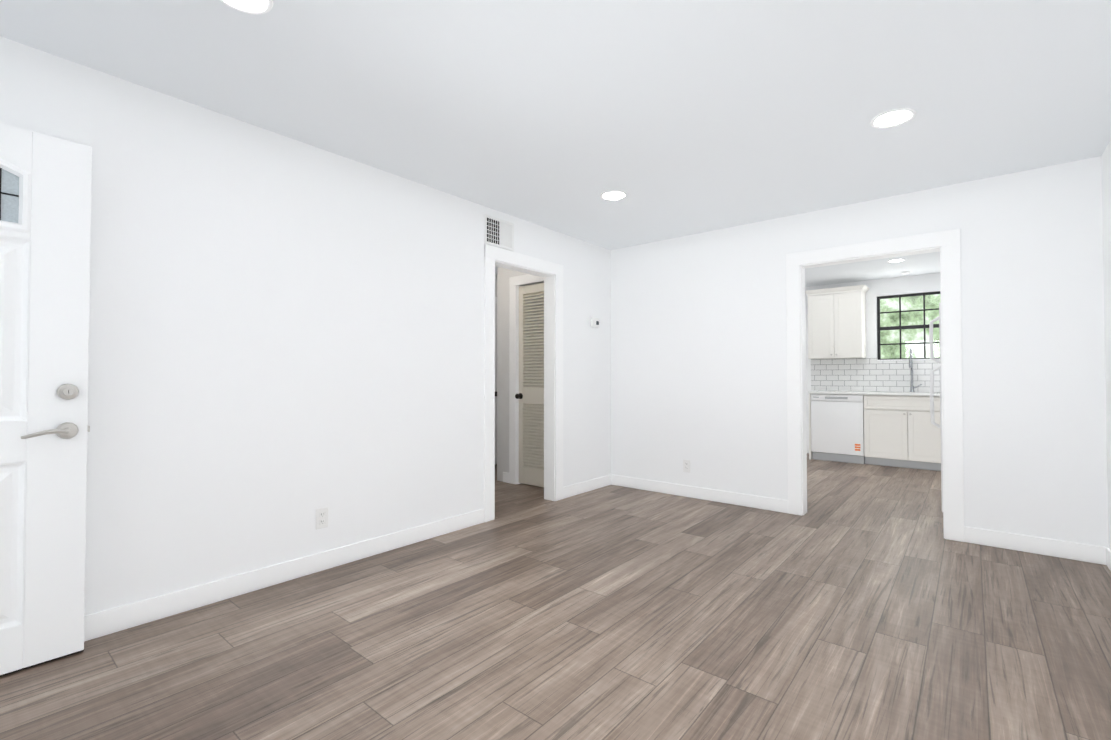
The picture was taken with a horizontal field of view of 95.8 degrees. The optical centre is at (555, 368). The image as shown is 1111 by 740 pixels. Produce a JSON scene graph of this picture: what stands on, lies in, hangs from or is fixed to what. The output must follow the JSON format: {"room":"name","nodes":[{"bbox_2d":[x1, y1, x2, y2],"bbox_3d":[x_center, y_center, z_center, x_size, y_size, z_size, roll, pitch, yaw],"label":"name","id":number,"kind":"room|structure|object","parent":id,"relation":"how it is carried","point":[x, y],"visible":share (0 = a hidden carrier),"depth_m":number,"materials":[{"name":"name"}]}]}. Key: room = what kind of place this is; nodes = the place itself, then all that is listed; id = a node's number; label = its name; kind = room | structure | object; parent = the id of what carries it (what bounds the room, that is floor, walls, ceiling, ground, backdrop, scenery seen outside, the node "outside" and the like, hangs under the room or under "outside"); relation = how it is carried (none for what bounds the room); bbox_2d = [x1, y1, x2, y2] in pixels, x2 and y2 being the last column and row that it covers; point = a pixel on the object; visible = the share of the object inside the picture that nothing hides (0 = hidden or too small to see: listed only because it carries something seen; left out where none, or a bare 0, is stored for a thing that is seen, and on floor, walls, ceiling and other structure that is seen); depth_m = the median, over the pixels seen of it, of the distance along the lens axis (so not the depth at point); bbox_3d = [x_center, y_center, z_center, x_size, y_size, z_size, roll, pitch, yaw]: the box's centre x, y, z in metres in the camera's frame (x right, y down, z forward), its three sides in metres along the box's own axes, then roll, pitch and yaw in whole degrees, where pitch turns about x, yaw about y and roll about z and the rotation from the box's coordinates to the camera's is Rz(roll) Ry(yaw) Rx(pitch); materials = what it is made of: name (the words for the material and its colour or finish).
{"room":"empty living room","nodes":[
{"label":"empty living room","id":0,"kind":"room"},
{"bbox_2d":[0,36,610,615],"bbox_3d":[0.104,-0.026,4.760,0.120,2.440,8.830,-1,-1,40],"label":"wall","id":1,"kind":"structure","parent":0,"point":[286,338],"depth_m":2.67,"materials":[{"name":"paint"}]},
{"bbox_2d":[84,509,483,641],"bbox_3d":[-1.568,1.105,2.621,0.013,0.105,3.193,-1,-1,40],"label":"baseboard","id":2,"kind":"structure","parent":1,"relation":"attached to","point":[112,620],"depth_m":2.62,"materials":[{"name":"paint"}]},
{"bbox_2d":[316,507,327,528],"bbox_3d":[-1.345,0.862,2.896,0.009,0.116,0.072,-1,-1,40],"label":"outlet","id":3,"kind":"object","parent":1,"relation":"attached to","point":[321,517],"visible":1,"depth_m":2.89,"materials":[{"name":"plastic"}]},
{"bbox_2d":[484,214,513,250],"bbox_3d":[-0.447,-1.081,4.013,0.008,0.230,0.320,-1,-1,40],"label":"air vent","id":4,"kind":"object","parent":1,"relation":"in","point":[498,232],"visible":1,"depth_m":4.01,"materials":[{"name":"plastic"}]},
{"bbox_2d":[484,244,562,521],"bbox_3d":[-0.287,0.116,4.273,0.139,2.140,0.960,-1,-1,40],"label":"door frame","id":5,"kind":"structure","parent":1,"relation":"attached to","point":[551,273],"depth_m":4.51,"materials":[{"name":"paint"}]},
{"bbox_2d":[563,474,611,498],"bbox_3d":[0.322,1.144,4.899,0.013,0.105,0.809,-1,-1,40],"label":"baseboard","id":6,"kind":"structure","parent":1,"relation":"attached to","point":[584,486],"depth_m":4.86,"materials":[{"name":"paint"}]},
{"bbox_2d":[591,317,598,327],"bbox_3d":[0.396,-0.457,5.004,0.026,0.094,0.120,-1,-1,40],"label":"thermostat","id":7,"kind":"object","parent":1,"relation":"attached to","point":[595,322],"visible":0.94,"depth_m":4.99,"materials":[{"name":"plastic"}]},
{"bbox_2d":[495,274,496,296],"bbox_3d":[-0.624,0.007,6.701,0.120,2.440,4.270,-1,-1,40],"label":"wall","id":8,"kind":"structure","parent":0,"point":[495,285],"depth_m":6.46,"materials":[{"name":"paint"}]},
{"bbox_2d":[495,297,496,463],"bbox_3d":[-0.960,0.147,6.113,0.106,2.140,0.980,-1,-1,40],"label":"hall door","id":9,"kind":"structure","parent":8,"relation":"in","point":[495,380],"depth_m":6.38,"materials":[{"name":"paint"}]},
{"bbox_2d":[497,267,543,481],"bbox_3d":[0.366,0.004,6.549,0.100,2.440,3.000,-1,-1,40],"label":"wall","id":10,"kind":"structure","parent":0,"point":[500,370],"depth_m":5.40,"materials":[{"name":"paint"}]},
{"bbox_2d":[504,268,543,472],"bbox_3d":[-0.201,-0.020,5.136,0.830,2.440,0.100,-1,-1,40],"label":"wall","id":11,"kind":"structure","parent":0,"point":[508,273],"depth_m":5.33,"materials":[{"name":"paint"}]},
{"bbox_2d":[503,472,508,482],"bbox_3d":[-0.518,1.151,5.306,0.100,0.105,0.013,-1,-1,40],"label":"baseboard","id":12,"kind":"structure","parent":11,"relation":"attached to","point":[506,477],"depth_m":5.30,"materials":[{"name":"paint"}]},
{"bbox_2d":[509,274,543,483],"bbox_3d":[-0.169,0.117,5.096,0.728,2.165,0.119,-1,-1,40],"label":"trim","id":13,"kind":"structure","parent":11,"relation":"attached to","point":[515,282],"depth_m":5.24,"materials":[{"name":"paint"}]},
{"bbox_2d":[515,283,543,486],"bbox_3d":[-0.168,0.162,5.048,0.602,2.050,0.101,-1,-1,40],"label":"closet door","id":14,"kind":"structure","parent":11,"relation":"in","point":[530,396],"depth_m":5.14,"materials":[{"name":"paint"}]},
{"bbox_2d":[0,453,1110,739],"bbox_3d":[0.782,1.234,4.170,5.750,0.100,8.940,-1,-1,40],"label":"floor","id":15,"kind":"structure","parent":0,"point":[862,603],"depth_m":2.12,"materials":[{"name":"brown wood"}]},
{"bbox_2d":[811,394,864,463],"bbox_3d":[3.867,0.787,6.806,0.609,0.884,0.589,-1,-1,40],"label":"dishwasher","id":16,"kind":"object","parent":15,"relation":"on","point":[837,427],"visible":1,"depth_m":6.58,"materials":[{"name":"plastic"}]},
{"bbox_2d":[809,394,940,470],"bbox_3d":[4.495,0.777,6.275,2.304,0.886,0.624,-1,-1,40],"label":"base cabinet","id":17,"kind":"object","parent":15,"relation":"on","point":[902,431],"visible":0.33,"depth_m":6.14,"materials":[{"name":"paint"}]},
{"bbox_2d":[808,390,939,395],"bbox_3d":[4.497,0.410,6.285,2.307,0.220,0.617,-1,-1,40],"label":"countertop","id":18,"kind":"structure","parent":17,"relation":"on","point":[878,393],"depth_m":6.39,"materials":[{"name":"stone"}]},
{"bbox_2d":[909,347,921,391],"bbox_3d":[4.592,0.008,6.415,0.130,0.586,0.216,-1,-1,40],"label":"faucet","id":19,"kind":"object","parent":18,"relation":"on","point":[912,387],"visible":1,"depth_m":6.48,"materials":[{"name":"silver metal"}]},
{"bbox_2d":[929,302,942,511],"bbox_3d":[3.501,0.331,3.976,0.827,1.700,0.750,-1,-1,40],"label":"fridge","id":20,"kind":"object","parent":15,"relation":"on","point":[932,372],"visible":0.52,"depth_m":3.96,"materials":[{"name":"white metal"}]},
{"bbox_2d":[0,0,1110,286],"bbox_3d":[0.782,-1.316,4.213,5.750,0.120,8.940,-1,-1,40],"label":"ceiling","id":21,"kind":"structure","parent":0,"point":[674,118],"depth_m":2.32,"materials":[{"name":"paint"}]},
{"bbox_2d":[220,0,273,14],"bbox_3d":[-1.086,-1.293,1.733,0.196,0.008,0.196,-1,-1,40],"label":"recessed light","id":22,"kind":"object","parent":21,"relation":"in","point":[256,7],"visible":1,"depth_m":1.79,"materials":[{"name":"paint"}]},
{"bbox_2d":[600,190,626,200],"bbox_3d":[0.424,-1.260,3.664,0.196,0.008,0.196,-1,-1,40],"label":"recessed light","id":23,"kind":"object","parent":21,"relation":"in","point":[613,195],"visible":1,"depth_m":3.66,"materials":[{"name":"paint"}]},
{"bbox_2d":[870,108,915,127],"bbox_3d":[1.727,-1.279,2.571,0.196,0.008,0.196,-1,-1,40],"label":"recessed light","id":24,"kind":"object","parent":21,"relation":"in","point":[893,118],"visible":1,"depth_m":2.56,"materials":[{"name":"paint"}]},
{"bbox_2d":[887,259,904,262],"bbox_3d":[3.870,-1.226,5.703,0.170,0.008,0.170,-1,-1,40],"label":"recessed light","id":25,"kind":"object","parent":21,"relation":"in","point":[895,260],"visible":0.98,"depth_m":5.70,"materials":[{"name":"paint"}]},
{"bbox_2d":[610,156,1108,546],"bbox_3d":[1.965,-0.036,4.161,3.510,2.440,0.120,-1,-1,40],"label":"wall","id":26,"kind":"structure","parent":0,"point":[699,351],"depth_m":3.42,"materials":[{"name":"paint"}]},
{"bbox_2d":[683,459,689,472],"bbox_3d":[1.222,0.907,4.676,0.072,0.116,0.009,-1,-1,40],"label":"outlet","id":27,"kind":"object","parent":26,"relation":"attached to","point":[686,465],"visible":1,"depth_m":4.67,"materials":[{"name":"plastic"}]},
{"bbox_2d":[611,474,787,512],"bbox_3d":[1.242,1.140,4.654,1.717,0.105,0.013,-1,-1,40],"label":"baseboard","id":28,"kind":"structure","parent":26,"relation":"attached to","point":[758,502],"depth_m":4.55,"materials":[{"name":"paint"}]},
{"bbox_2d":[786,229,964,541],"bbox_3d":[2.375,0.115,3.817,1.117,2.125,0.155,-1,-1,40],"label":"door frame","id":29,"kind":"structure","parent":26,"relation":"attached to","point":[946,244],"depth_m":3.60,"materials":[{"name":"paint"}]},
{"bbox_2d":[964,526,1105,564],"bbox_3d":[3.013,1.115,3.185,0.650,0.105,0.013,-1,-1,40],"label":"baseboard","id":30,"kind":"structure","parent":26,"relation":"attached to","point":[1055,548],"depth_m":3.16,"materials":[{"name":"paint"}]},
{"bbox_2d":[805,273,939,391],"bbox_3d":[4.281,0.011,6.953,3.510,2.440,0.120,-1,-1,40],"label":"wall","id":31,"kind":"structure","parent":0,"point":[924,283],"depth_m":6.82,"materials":[{"name":"paint"}]},
{"bbox_2d":[805,307,810,452],"bbox_3d":[3.337,0.176,7.700,1.080,2.135,0.102,-1,-1,40],"label":"door frame","id":32,"kind":"structure","parent":31,"relation":"attached to","point":[808,374],"depth_m":7.34,"materials":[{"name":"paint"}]},
{"bbox_2d":[805,285,868,358],"bbox_3d":[3.889,-0.618,6.958,0.747,0.953,0.383,-1,-1,40],"label":"upper cabinet","id":33,"kind":"object","parent":31,"relation":"attached to","point":[836,322],"visible":1,"depth_m":6.83,"materials":[{"name":"paint"}]},
{"bbox_2d":[811,358,940,391],"bbox_3d":[4.654,0.078,6.558,2.407,0.448,0.008,-1,-1,40],"label":"backsplash","id":34,"kind":"structure","parent":31,"relation":"attached to","point":[866,374],"depth_m":6.84,"materials":[{"name":"tile"}]},
{"bbox_2d":[877,291,939,360],"bbox_3d":[4.682,-0.545,6.593,0.778,0.877,0.087,-1,-1,40],"label":"kitchen window","id":35,"kind":"structure","parent":31,"relation":"in","point":[900,327],"depth_m":6.66,"materials":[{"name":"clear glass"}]},
{"bbox_2d":[1101,140,1110,549],"bbox_3d":[2.898,-0.066,2.443,0.120,2.440,8.830,-1,-1,40],"label":"wall","id":36,"kind":"structure","parent":0,"point":[1106,183],"depth_m":2.93,"materials":[{"name":"paint"}]},
{"bbox_2d":[1106,547,1110,570],"bbox_3d":[1.689,1.079,1.069,0.013,0.105,4.962,-1,-1,40],"label":"baseboard","id":37,"kind":"structure","parent":36,"relation":"attached to","point":[1108,557],"depth_m":2.92,"materials":[{"name":"paint"}]},
{"bbox_3d":[-1.279,-0.103,0.250,3.510,2.440,0.120,-1,-1,40],"label":"wall","id":38,"kind":"structure","parent":0,"visible":0},
{"bbox_2d":[0,123,91,676],"bbox_3d":[-2.198,0.111,1.699,0.126,2.055,0.931,-1,-1,40],"label":"front door","id":39,"kind":"structure","parent":38,"relation":"in","point":[45,207],"depth_m":1.95,"materials":[{"name":"paint"}]},
{"label":"outside","id":40,"kind":"structure","parent":0,"visible":0},
{"bbox_2d":[880,294,940,358],"bbox_3d":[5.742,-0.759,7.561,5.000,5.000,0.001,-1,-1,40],"label":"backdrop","id":41,"kind":"structure","parent":40,"point":[907,319],"depth_m":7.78,"materials":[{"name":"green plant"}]}
]}

